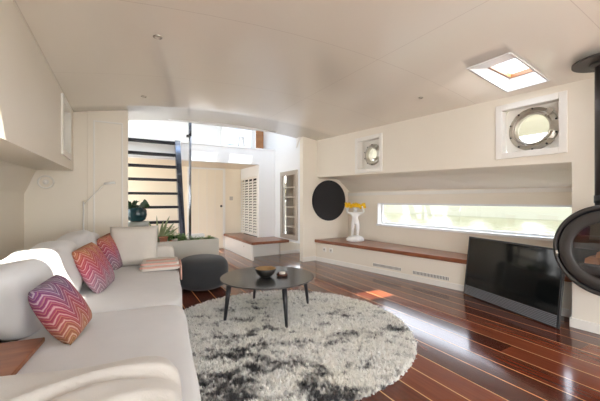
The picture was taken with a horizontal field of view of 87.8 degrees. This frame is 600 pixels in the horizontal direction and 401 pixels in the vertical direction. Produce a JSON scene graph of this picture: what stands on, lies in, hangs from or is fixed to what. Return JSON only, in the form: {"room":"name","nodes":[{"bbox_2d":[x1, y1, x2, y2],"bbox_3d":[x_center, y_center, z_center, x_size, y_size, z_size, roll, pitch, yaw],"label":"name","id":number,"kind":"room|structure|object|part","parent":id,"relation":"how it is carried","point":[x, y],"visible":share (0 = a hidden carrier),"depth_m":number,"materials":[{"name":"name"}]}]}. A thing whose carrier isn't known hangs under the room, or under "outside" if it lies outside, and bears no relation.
{"room":"ship interior","nodes":[
{"label":"ship interior","id":0,"kind":"room"},
{"bbox_2d":[0,191,23,261],"bbox_3d":[-1.942,0.515,1.384,0.100,1.230,4.940,0,0,-30],"label":"wall","id":1,"kind":"structure","parent":0,"point":[11,203],"depth_m":3.12,"materials":[{"name":"beige paint"}]},
{"bbox_2d":[0,136,72,192],"bbox_3d":[-1.706,-0.233,1.521,0.464,0.295,4.940,0,0,-30],"label":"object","id":2,"kind":"structure","parent":1,"relation":"attached to","point":[18,163],"depth_m":2.78,"materials":[{"name":"beige paint"}]},
{"bbox_2d":[0,0,72,168],"bbox_3d":[-1.505,-0.734,1.637,0.001,0.973,4.940,0,0,-30],"label":"wall","id":3,"kind":"structure","parent":0,"point":[30,93],"depth_m":1.87,"materials":[{"name":"beige paint"}]},
{"bbox_2d":[61,93,71,160],"bbox_3d":[-2.534,-0.735,3.156,0.298,0.580,0.590,0,0,-30],"label":"window","id":4,"kind":"structure","parent":3,"relation":"in","point":[66,111],"depth_m":3.41,"materials":[{"name":"white"}]},
{"bbox_2d":[24,111,86,252],"bbox_3d":[-2.750,-0.095,3.793,1.150,2.450,0.080,0,0,-30],"label":"wall partition","id":5,"kind":"structure","parent":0,"point":[57,210],"depth_m":3.70,"materials":[{"name":"beige paint"}]},
{"bbox_2d":[37,175,53,188],"bbox_3d":[-2.950,-0.215,3.619,0.156,0.156,0.022,0,0,-30],"label":"air vent","id":6,"kind":"object","parent":5,"relation":"in","point":[45,181],"visible":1,"depth_m":3.62,"materials":[{"name":"white plastic"}]},
{"bbox_2d":[87,110,127,236],"bbox_3d":[-2.415,-0.070,3.930,0.437,2.400,0.022,0,0,-30],"label":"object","id":7,"kind":"structure","parent":5,"relation":"attached to","point":[107,135],"depth_m":3.92,"materials":[{"name":"beige paint"}]},
{"bbox_2d":[93,120,122,229],"bbox_3d":[-2.407,0.010,3.919,0.320,2.000,0.010,0,0,-30],"label":"trim","id":8,"kind":"structure","parent":5,"relation":"attached to","point":[94,121],"depth_m":3.89,"materials":[{"name":"white"}]},
{"bbox_2d":[128,166,243,236],"bbox_3d":[-2.722,0.155,6.915,4.200,1.950,0.100,0,0,-30],"label":"wall","id":9,"kind":"structure","parent":0,"point":[232,176],"depth_m":6.80,"materials":[{"name":"beige paint"}]},
{"bbox_2d":[187,167,224,247],"bbox_3d":[-2.144,0.188,7.174,0.860,1.885,0.030,0,0,-30],"label":"trim","id":10,"kind":"structure","parent":9,"relation":"attached to","point":[223,169],"depth_m":7.23,"materials":[{"name":"white wood"}]},
{"bbox_2d":[191,169,222,248],"bbox_3d":[-2.127,0.207,7.144,0.740,1.835,0.098,0,0,-30],"label":"door","id":11,"kind":"structure","parent":9,"relation":"in","point":[206,185],"depth_m":7.16,"materials":[{"name":"beige wood"}]},
{"bbox_2d":[128,120,250,144],"bbox_3d":[-2.679,-1.478,6.340,3.700,0.785,0.060,0,0,-30],"label":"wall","id":12,"kind":"structure","parent":0,"point":[152,129],"depth_m":6.37,"materials":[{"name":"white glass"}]},
{"bbox_2d":[164,120,254,147],"bbox_3d":[-1.903,-1.478,6.776,1.960,0.785,0.100,0,0,-30],"label":"window","id":13,"kind":"structure","parent":12,"relation":"in","point":[228,136],"depth_m":7.02,"materials":[{"name":"white paint"}]},
{"bbox_3d":[-1.436,-1.375,7.058,0.710,0.490,0.001,0,0,-30],"label":"pane","id":14,"kind":"part","parent":13,"relation":"part of","materials":[{"name":"glass"}]},
{"bbox_2d":[256,131,262,148],"bbox_3d":[-0.946,-1.452,7.283,0.185,0.735,0.040,0,0,-30],"label":"door","id":15,"kind":"structure","parent":13,"relation":"attached to","point":[259,134],"depth_m":7.26,"materials":[{"name":"brown wood"}]},
{"bbox_2d":[169,119,276,132],"bbox_3d":[-2.144,-1.535,5.604,3.970,0.730,1.750,0,0,-30],"label":"trim","id":16,"kind":"structure","parent":12,"relation":"in","point":[188,121],"depth_m":5.16,"materials":[{"name":"white paint"}]},
{"bbox_2d":[128,158,254,168],"bbox_3d":[-2.460,-0.780,6.461,4.200,0.040,1.050,0,0,-30],"label":"ceiling","id":17,"kind":"structure","parent":0,"point":[130,160],"depth_m":6.41,"materials":[{"name":"beige paint"}]},
{"bbox_2d":[128,141,274,165],"bbox_3d":[-2.281,-0.915,5.871,3.920,0.310,0.150,0,0,-30],"label":"wall","id":18,"kind":"structure","parent":0,"point":[199,153],"depth_m":6.08,"materials":[{"name":"white paint"}]},
{"bbox_2d":[128,137,274,150],"bbox_3d":[-2.281,-1.086,5.871,3.920,0.032,0.190,0,0,-30],"label":"trim","id":19,"kind":"structure","parent":18,"relation":"attached to","point":[128,137],"depth_m":6.11,"materials":[{"name":"white paint"}]},
{"bbox_2d":[244,177,256,236],"bbox_3d":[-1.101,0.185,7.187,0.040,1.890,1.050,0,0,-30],"label":"shutter","id":20,"kind":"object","parent":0,"point":[255,178],"depth_m":7.23,"materials":[{"name":"grey wood"}]},
{"bbox_2d":[241,165,274,236],"bbox_3d":[-0.994,0.030,7.191,0.370,1.580,1.150,0,0,-30],"label":"wall","id":21,"kind":"structure","parent":0,"point":[265,174],"depth_m":6.70,"materials":[{"name":"white paint"}]},
{"bbox_2d":[241,178,244,232],"bbox_3d":[-1.360,0.122,7.482,0.033,1.295,0.250,0,0,-30],"label":"shutter","id":22,"kind":"object","parent":21,"relation":"attached to","point":[242,213],"visible":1,"depth_m":7.49,"materials":[{"name":"white wood"}]},
{"bbox_2d":[245,178,247,233],"bbox_3d":[-1.232,0.122,7.262,0.033,1.295,0.250,0,0,-30],"label":"shutter","id":23,"kind":"object","parent":21,"relation":"attached to","point":[246,193],"visible":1,"depth_m":7.27,"materials":[{"name":"white wood"}]},
{"bbox_2d":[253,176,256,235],"bbox_3d":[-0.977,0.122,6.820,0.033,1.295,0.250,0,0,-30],"label":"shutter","id":24,"kind":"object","parent":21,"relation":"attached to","point":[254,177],"visible":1,"depth_m":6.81,"materials":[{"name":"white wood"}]},
{"bbox_2d":[263,131,299,243],"bbox_3d":[-0.331,-0.580,6.714,0.300,2.780,1.840,0,0,-30],"label":"wall","id":25,"kind":"structure","parent":0,"point":[287,156],"depth_m":6.55,"materials":[{"name":"white paint"}]},
{"bbox_2d":[280,170,297,240],"bbox_3d":[-0.110,0.087,6.276,0.295,1.345,0.720,0,0,-30],"label":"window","id":26,"kind":"structure","parent":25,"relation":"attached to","point":[291,187],"depth_m":6.49,"materials":[{"name":"beige wood"}]},
{"bbox_2d":[280,241,299,250],"bbox_3d":[0.069,0.830,6.391,0.690,0.600,0.880,0,0,-30],"label":"wall","id":27,"kind":"structure","parent":0,"point":[289,245],"depth_m":6.66,"materials":[{"name":"beige paint"}]},
{"bbox_2d":[280,249,299,253],"bbox_3d":[-0.204,1.095,6.663,0.490,0.070,0.015,0,0,-30],"label":"baseboard","id":28,"kind":"structure","parent":27,"relation":"attached to","point":[297,250],"depth_m":6.64,"materials":[{"name":"white"}]},
{"bbox_2d":[13,0,599,157],"bbox_3d":[0.955,-1.064,1.746,5.634,0.553,8.271,0,0,-30],"label":"ceiling","id":29,"kind":"structure","parent":0,"point":[317,70],"depth_m":2.52,"materials":[{"name":"paint"}]},
{"bbox_2d":[153,35,162,39],"bbox_3d":[-1.012,-1.161,2.221,0.064,0.010,0.064,0,0,-30],"label":"recessed light","id":30,"kind":"object","parent":29,"relation":"in","point":[158,37],"visible":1,"depth_m":2.22,"materials":[{"name":"silver metal"}]},
{"bbox_2d":[466,52,549,91],"bbox_3d":[1.879,-1.173,2.794,0.692,0.187,0.400,0,0,-30],"label":"window","id":31,"kind":"structure","parent":29,"relation":"attached to","point":[487,70],"depth_m":2.93,"materials":[{"name":"white paint"}]},
{"bbox_3d":[1.981,-1.234,2.850,0.460,0.065,0.395,0,0,-30],"label":"frame","id":32,"kind":"part","parent":31,"relation":"part of","materials":[{"name":"brown wood"}]},
{"bbox_2d":[553,53,599,295],"bbox_3d":[2.385,-0.177,2.360,0.410,1.809,0.702,0,0,-30],"label":"stove","id":33,"kind":"object","parent":29,"relation":"hanging from","point":[577,238],"visible":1,"depth_m":2.44,"materials":[{"name":"grey metal"}]},
{"bbox_3d":[2.280,0.378,2.298,0.034,0.604,0.604,0,0,-32],"label":"stove door","id":34,"kind":"part","parent":33,"relation":"part of","materials":[{"name":"grey metal"}]},
{"bbox_2d":[584,255,599,264],"bbox_3d":[2.317,0.461,2.450,0.152,0.059,0.093,0,0,-30],"label":"log","id":35,"kind":"object","parent":33,"relation":"on","point":[591,259],"visible":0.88,"depth_m":2.41,"materials":[{"name":"brown wood"}]},
{"bbox_2d":[300,137,348,260],"bbox_3d":[0.624,-0.095,6.139,1.380,2.450,0.110,0,0,-30],"label":"wall","id":36,"kind":"structure","parent":0,"point":[312,227],"depth_m":5.84,"materials":[{"name":"beige paint"}]},
{"bbox_2d":[302,256,315,261],"bbox_3d":[0.183,1.087,5.813,0.320,0.085,0.014,0,0,-30],"label":"baseboard","id":37,"kind":"structure","parent":36,"relation":"attached to","point":[311,258],"depth_m":5.80,"materials":[{"name":"white"}]},
{"bbox_2d":[312,180,344,220],"bbox_3d":[0.565,0.000,6.031,0.780,0.780,0.016,0,0,-30],"label":"disc","id":38,"kind":"object","parent":36,"relation":"attached to","point":[328,198],"visible":0.99,"depth_m":6.01,"materials":[{"name":"black"}]},
{"bbox_2d":[373,263,400,270],"bbox_3d":[1.310,1.005,4.728,0.006,0.050,0.489,0,0,-41],"label":"air vent","id":39,"kind":"object","parent":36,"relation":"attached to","point":[374,264],"visible":1,"depth_m":4.71,"materials":[{"name":"white metal"}]},
{"bbox_2d":[413,270,448,280],"bbox_3d":[1.755,1.012,4.211,0.006,0.053,0.508,0,0,-40],"label":"air vent","id":40,"kind":"object","parent":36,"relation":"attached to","point":[446,278],"visible":1,"depth_m":4.19,"materials":[{"name":"white metal"}]},
{"bbox_2d":[181,248,599,400],"bbox_3d":[0.354,1.170,2.687,5.900,0.080,10.700,0,0,-30],"label":"floor","id":41,"kind":"structure","parent":0,"point":[469,348],"depth_m":2.50,"materials":[{"name":"brown wood"}]},
{"bbox_2d":[83,181,114,230],"bbox_3d":[-2.461,0.446,3.729,0.437,1.368,0.220,0,0,-30],"label":"reading lamp","id":42,"kind":"object","parent":41,"relation":"on","point":[106,183],"visible":0.25,"depth_m":3.76,"materials":[{"name":"white metal"}]},
{"bbox_3d":[-2.482,-0.077,3.763,0.224,0.262,0.012,0,0,-30],"label":"arm","id":43,"kind":"part","parent":42,"relation":"part of","materials":[{"name":"white"}]},
{"bbox_2d":[0,230,199,400],"bbox_3d":[-1.312,0.703,1.992,1.084,0.855,3.370,0,0,-23],"label":"sofa","id":44,"kind":"object","parent":41,"relation":"on","point":[136,345],"visible":0.73,"depth_m":1.50,"materials":[{"name":"fabric"}]},
{"bbox_3d":[-1.980,0.732,2.372,0.154,0.608,2.107,0,0,-23],"label":"backrest","id":45,"kind":"part","parent":44,"relation":"part of","materials":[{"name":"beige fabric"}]},
{"bbox_2d":[0,337,44,378],"bbox_3d":[-1.296,0.661,1.250,0.335,0.023,0.377,0,0,-23],"label":"board","id":46,"kind":"object","parent":44,"relation":"on","point":[14,355],"visible":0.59,"depth_m":1.32,"materials":[{"name":"brown wood"}]},
{"bbox_2d":[0,238,82,336],"bbox_3d":[-1.638,0.500,1.978,0.315,0.449,1.104,0,0,-23],"label":"cushion","id":47,"kind":"object","parent":44,"relation":"on","point":[20,274],"depth_m":1.58,"materials":[{"name":"fabric"}]},
{"bbox_2d":[28,274,91,344],"bbox_3d":[-1.177,0.532,1.549,0.206,0.281,0.299,0,0,-19],"label":"cushion","id":48,"kind":"object","parent":44,"relation":"on","point":[57,304],"visible":1,"depth_m":1.45,"materials":[{"name":"multicoloured fabric"}]},
{"bbox_2d":[54,230,99,281],"bbox_3d":[-2.011,0.509,2.843,0.316,0.454,0.878,0,0,-23],"label":"cushion","id":49,"kind":"object","parent":44,"relation":"on","point":[79,238],"depth_m":2.65,"materials":[{"name":"fabric"}]},
{"bbox_3d":[-0.765,0.700,0.706,0.920,0.447,0.573,0,0,-23],"label":"armrest","id":50,"kind":"part","parent":44,"relation":"part of","materials":[{"name":"beige fabric"}]},
{"bbox_2d":[72,242,114,293],"bbox_3d":[-1.574,0.512,2.394,0.216,0.346,0.385,0,0,-17],"label":"cushion","id":51,"kind":"object","parent":44,"relation":"on","point":[97,272],"visible":0.98,"depth_m":2.28,"materials":[{"name":"fabric"}]},
{"bbox_2d":[14,305,199,400],"bbox_3d":[-0.851,0.768,1.260,0.807,0.207,1.563,0,0,-23],"label":"seat cushion","id":52,"kind":"object","parent":44,"relation":"on","point":[156,330],"depth_m":1.47,"materials":[{"name":"fabric"}]},
{"bbox_2d":[97,233,122,269],"bbox_3d":[-1.896,0.518,3.155,0.207,0.352,0.397,0,0,-17],"label":"cushion","id":53,"kind":"object","parent":44,"relation":"on","point":[106,243],"visible":0.58,"depth_m":3.02,"materials":[{"name":"fabric"}]},
{"bbox_2d":[80,266,181,313],"bbox_3d":[-1.464,0.767,2.665,0.827,0.208,1.500,0,0,-23],"label":"seat cushion","id":54,"kind":"object","parent":44,"relation":"on","point":[131,288],"depth_m":2.30,"materials":[{"name":"fabric"}]},
{"bbox_2d":[110,226,157,266],"bbox_3d":[-1.734,0.478,3.268,0.450,0.414,0.201,0,0,-23],"label":"cushion","id":55,"kind":"object","parent":44,"relation":"on","point":[135,245],"visible":0.85,"depth_m":3.21,"materials":[{"name":"beige fabric"}]},
{"bbox_2d":[139,257,181,279],"bbox_3d":[-1.385,0.688,3.120,0.378,0.189,0.405,0,0,-23],"label":"folded throw","id":56,"kind":"object","parent":44,"relation":"on","point":[165,263],"visible":0.98,"depth_m":3.00,"materials":[{"name":"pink fabric"}]},
{"bbox_3d":[-1.872,0.714,3.431,0.901,0.434,0.244,0,0,-23],"label":"armrest","id":57,"kind":"part","parent":44,"relation":"part of","materials":[{"name":"beige fabric"}]},
{"bbox_2d":[128,221,148,226],"bbox_3d":[-2.232,0.710,4.266,0.300,0.840,0.300,0,0,-30],"label":"plant stand","id":58,"kind":"object","parent":41,"relation":"on","point":[143,223],"visible":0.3,"depth_m":4.14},
{"bbox_2d":[128,199,149,221],"bbox_3d":[-2.229,0.136,4.248,0.336,0.304,0.289,0,0,-30],"label":"potted plant","id":59,"kind":"object","parent":58,"relation":"on","point":[139,214],"visible":0.89,"depth_m":4.18,"materials":[{"name":"green plant"}]},
{"bbox_3d":[-2.232,0.193,4.266,0.256,0.190,0.256,0,0,-30],"label":"pot","id":60,"kind":"part","parent":59,"relation":"part of","materials":[{"name":"teal ceramic"}]},
{"bbox_2d":[128,138,184,238],"bbox_3d":[-2.436,0.020,5.234,0.895,2.220,0.839,0,0,-30],"label":"stair","id":61,"kind":"structure","parent":41,"relation":"on","point":[178,165],"depth_m":5.36,"materials":[{"name":"grey metal"}]},
{"bbox_2d":[157,237,218,259],"bbox_3d":[-1.899,0.870,4.804,1.235,0.520,0.260,0,0,-30],"label":"planter box","id":62,"kind":"object","parent":41,"relation":"on","point":[182,249],"visible":0.27,"depth_m":4.81,"materials":[{"name":"grey paint"}]},
{"bbox_2d":[159,236,167,241],"bbox_3d":[-2.033,0.593,4.652,0.132,0.105,0.132,0,0,-30],"label":"terracotta pot","id":63,"kind":"object","parent":62,"relation":"on","point":[164,238],"visible":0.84,"depth_m":4.61,"materials":[{"name":"orange ceramic"}]},
{"bbox_2d":[149,216,178,241],"bbox_3d":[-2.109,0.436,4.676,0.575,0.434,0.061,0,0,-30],"label":"spiky plant","id":64,"kind":"object","parent":62,"relation":"in","point":[162,230],"visible":0.49,"depth_m":4.69,"materials":[{"name":"green plant"}]},
{"bbox_2d":[164,226,176,240],"bbox_3d":[-2.007,0.522,4.762,0.269,0.258,0.147,0,0,-30],"label":"trailing plant","id":65,"kind":"object","parent":62,"relation":"in","point":[170,235],"visible":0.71,"depth_m":4.75,"materials":[{"name":"green plant"}]},
{"bbox_2d":[172,233,190,240],"bbox_3d":[-1.818,0.574,4.782,0.280,0.154,0.147,0,0,-30],"label":"trailing plant","id":66,"kind":"object","parent":62,"relation":"in","point":[184,237],"visible":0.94,"depth_m":4.79,"materials":[{"name":"green plant"}]},
{"bbox_2d":[186,123,191,237],"bbox_3d":[-1.795,-0.070,5.049,0.079,2.400,0.048,0,0,-30],"label":"post","id":67,"kind":"object","parent":41,"relation":"on","point":[189,135],"visible":0.55,"depth_m":5.04,"materials":[{"name":"grey metal"}]},
{"bbox_2d":[188,233,204,237],"bbox_3d":[-1.720,0.843,5.179,0.240,0.575,0.150,0,0,-30],"label":"box","id":68,"kind":"object","parent":41,"relation":"on","point":[198,235],"visible":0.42,"depth_m":5.13,"materials":[{"name":"white paint"}]},
{"bbox_2d":[178,254,227,290],"bbox_3d":[-1.265,0.925,4.061,0.650,0.410,0.650,0,0,-30],"label":"pouf","id":69,"kind":"object","parent":41,"relation":"on","point":[200,272],"visible":0.84,"depth_m":3.80,"materials":[{"name":"grey fabric"}]},
{"bbox_2d":[224,233,288,260],"bbox_3d":[-1.009,0.955,6.773,0.785,0.350,1.820,0,0,-30],"label":"storage bench","id":70,"kind":"object","parent":41,"relation":"on","point":[249,247],"visible":1,"depth_m":6.39,"materials":[{"name":"white wood"}]},
{"bbox_3d":[-1.129,0.950,6.248,0.007,0.160,0.750,0,0,-30],"label":"drawer","id":71,"kind":"part","parent":70,"relation":"part of","materials":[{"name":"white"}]},
{"bbox_3d":[-1.009,0.805,6.773,0.785,0.050,1.820,0,0,-30],"label":"seat","id":72,"kind":"part","parent":70,"relation":"part of","materials":[{"name":"red wood"}]},
{"bbox_2d":[183,289,417,400],"bbox_3d":[-0.155,1.110,2.726,2.230,0.038,2.226,0,0,-22],"label":"shag rug","id":73,"kind":"object","parent":41,"relation":"on","point":[333,347],"visible":0.85,"depth_m":2.34,"materials":[{"name":"carpet"}]},
{"bbox_2d":[220,266,313,327],"bbox_3d":[-0.320,0.928,3.078,0.914,0.373,0.914,0,0,13],"label":"coffee table","id":74,"kind":"object","parent":73,"relation":"on","point":[244,278],"visible":0.88,"depth_m":2.89,"materials":[{"name":"black wood"}]},
{"bbox_3d":[-0.671,0.946,2.896,0.079,0.338,0.050,0,0,-30],"label":"leg","id":75,"kind":"part","parent":74,"relation":"part of","materials":[{"name":"black"}]},
{"bbox_2d":[255,266,275,277],"bbox_3d":[-0.334,0.699,3.029,0.206,0.084,0.206,0,0,-30],"label":"bowl","id":76,"kind":"object","parent":74,"relation":"on","point":[262,271],"visible":1,"depth_m":2.97,"materials":[{"name":"black ceramic"}]},
{"bbox_2d":[276,271,287,276],"bbox_3d":[-0.176,0.722,3.074,0.116,0.038,0.116,0,0,-30],"label":"tealight holder","id":77,"kind":"object","parent":74,"relation":"on","point":[281,273],"visible":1,"depth_m":3.04,"materials":[{"name":"orange glass"}]},
{"bbox_3d":[-0.130,0.946,2.749,0.049,0.338,0.078,0,0,-30],"label":"leg","id":78,"kind":"part","parent":74,"relation":"part of","materials":[{"name":"black"}]},
{"bbox_3d":[0.061,0.946,3.334,0.085,0.339,0.050,0,0,-30],"label":"leg","id":79,"kind":"part","parent":74,"relation":"part of","materials":[{"name":"black"}]},
{"bbox_2d":[464,236,564,328],"bbox_3d":[2.168,0.783,3.268,0.117,0.692,1.088,0,0,-15],"label":"television","id":80,"kind":"object","parent":41,"relation":"on","point":[525,280],"visible":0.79,"depth_m":3.15,"materials":[{"name":"black"}]},
{"bbox_2d":[464,285,556,326],"bbox_3d":[2.125,1.066,3.257,0.016,0.098,1.052,7,-2,-15],"label":"speaker grille","id":81,"kind":"object","parent":80,"relation":"attached to","point":[536,313],"depth_m":3.14,"materials":[{"name":"grey fabric"}]},
{"bbox_3d":[2.176,0.783,3.270,0.018,0.695,1.088,7,-2,-15],"label":"casing","id":82,"kind":"part","parent":80,"relation":"part of","materials":[{"name":"black plastic"}]},
{"bbox_2d":[317,67,593,176],"bbox_3d":[1.796,-0.813,3.728,0.373,1.014,5.260,0,0,-30],"label":"wall","id":83,"kind":"structure","parent":0,"point":[464,137],"depth_m":3.65,"materials":[{"name":"beige paint"}]},
{"bbox_2d":[355,133,382,173],"bbox_3d":[1.142,-0.715,4.876,0.238,0.560,0.561,0,0,-34],"label":"window","id":84,"kind":"structure","parent":83,"relation":"in","point":[364,146],"depth_m":4.92,"materials":[{"name":"white"}]},
{"bbox_2d":[496,90,567,159],"bbox_3d":[2.331,-0.712,3.117,0.238,0.560,0.595,0,0,-34],"label":"window","id":85,"kind":"structure","parent":83,"relation":"in","point":[554,107],"depth_m":3.06,"materials":[{"name":"white"}]},
{"bbox_2d":[348,188,571,253],"bbox_3d":[2.157,0.480,4.571,0.120,1.300,4.175,0,0,-33],"label":"wall","id":86,"kind":"structure","parent":0,"point":[438,240],"depth_m":4.68,"materials":[{"name":"beige paint"}]},
{"bbox_2d":[316,242,571,309],"bbox_3d":[1.664,0.958,4.511,0.769,0.345,3.803,0,0,-33],"label":"trim","id":87,"kind":"structure","parent":86,"relation":"attached to","point":[456,272],"depth_m":4.50,"materials":[{"name":"beige paint"}]},
{"bbox_2d":[315,237,571,281],"bbox_3d":[1.651,0.757,4.501,0.794,0.055,3.798,0,0,-33],"label":"bench","id":88,"kind":"object","parent":87,"relation":"on","point":[441,255],"visible":0.52,"depth_m":4.67,"materials":[{"name":"red wood"}]},
{"bbox_2d":[346,206,363,241],"bbox_3d":[0.990,0.413,5.612,0.324,0.634,0.309,0,0,-30],"label":"statue","id":89,"kind":"object","parent":88,"relation":"on","point":[353,238],"visible":0.99,"depth_m":5.56,"materials":[{"name":"white ceramic"}]},
{"bbox_2d":[345,202,365,208],"bbox_3d":[0.990,0.091,5.579,0.382,0.128,0.117,0,0,10],"label":"flowers","id":90,"kind":"object","parent":89,"relation":"attached to","point":[348,204],"visible":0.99,"depth_m":5.55,"materials":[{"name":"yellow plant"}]},
{"bbox_2d":[316,257,571,317],"bbox_3d":[1.524,1.093,4.440,0.129,0.075,3.797,0,0,-39],"label":"baseboard","id":91,"kind":"structure","parent":87,"relation":"attached to","point":[565,312],"depth_m":4.49,"materials":[{"name":"white"}]},
{"bbox_2d":[318,162,571,191],"bbox_3d":[1.724,-0.274,4.523,0.815,0.338,3.865,0,0,-33],"label":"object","id":92,"kind":"structure","parent":86,"relation":"attached to","point":[547,175],"depth_m":3.94,"materials":[{"name":"beige paint"}]},
{"bbox_2d":[348,187,571,195],"bbox_3d":[2.001,-0.120,4.689,0.012,0.050,3.767,0,0,-33],"label":"trim","id":93,"kind":"structure","parent":86,"relation":"attached to","point":[554,189],"depth_m":4.15,"materials":[{"name":"white"}]},
{"bbox_2d":[376,203,571,240],"bbox_3d":[2.311,0.247,4.319,0.160,0.405,3.185,0,0,-33],"label":"window","id":94,"kind":"structure","parent":86,"relation":"in","point":[380,206],"depth_m":4.26,"materials":[{"name":"white paint"}]},
{"bbox_2d":[572,161,599,323],"bbox_3d":[3.196,0.393,2.365,0.900,1.475,1.500,0,0,-30],"label":"wall","id":95,"kind":"structure","parent":0,"point":[585,304],"depth_m":2.72,"materials":[{"name":"beige paint"}]},
{"bbox_2d":[569,316,599,333],"bbox_3d":[2.885,1.087,2.194,0.114,0.085,1.525,0,0,-34],"label":"baseboard","id":96,"kind":"structure","parent":95,"relation":"attached to","point":[584,325],"depth_m":2.71,"materials":[{"name":"white"}]},
{"bbox_3d":[-2.522,-1.072,6.569,4.200,0.025,1.300,0,0,-30],"label":"floor","id":97,"kind":"structure","parent":0,"visible":0},
{"bbox_2d":[237,137,247,146],"bbox_3d":[-1.279,-1.241,6.896,0.216,0.310,0.190,0,0,8],"label":"jug","id":98,"kind":"object","parent":97,"relation":"on","point":[241,142],"visible":0.73,"depth_m":6.84,"materials":[{"name":"white ceramic"}]},
{"label":"outside","id":99,"kind":"structure","parent":0,"visible":0},
{"bbox_2d":[285,208,563,234],"bbox_3d":[2.221,0.940,18.603,13.550,0.020,90.000,0,0,-30],"label":"canal water","id":100,"kind":"structure","parent":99,"point":[539,226],"depth_m":13.19,"materials":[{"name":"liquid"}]},
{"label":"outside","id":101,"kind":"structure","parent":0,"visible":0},
{"bbox_2d":[285,202,571,219],"bbox_3d":[8.305,0.680,22.115,0.500,0.900,90.000,0,0,-30],"label":"wall","id":102,"kind":"structure","parent":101,"point":[546,213],"depth_m":17.54,"materials":[{"name":"white paint"}]}
]}

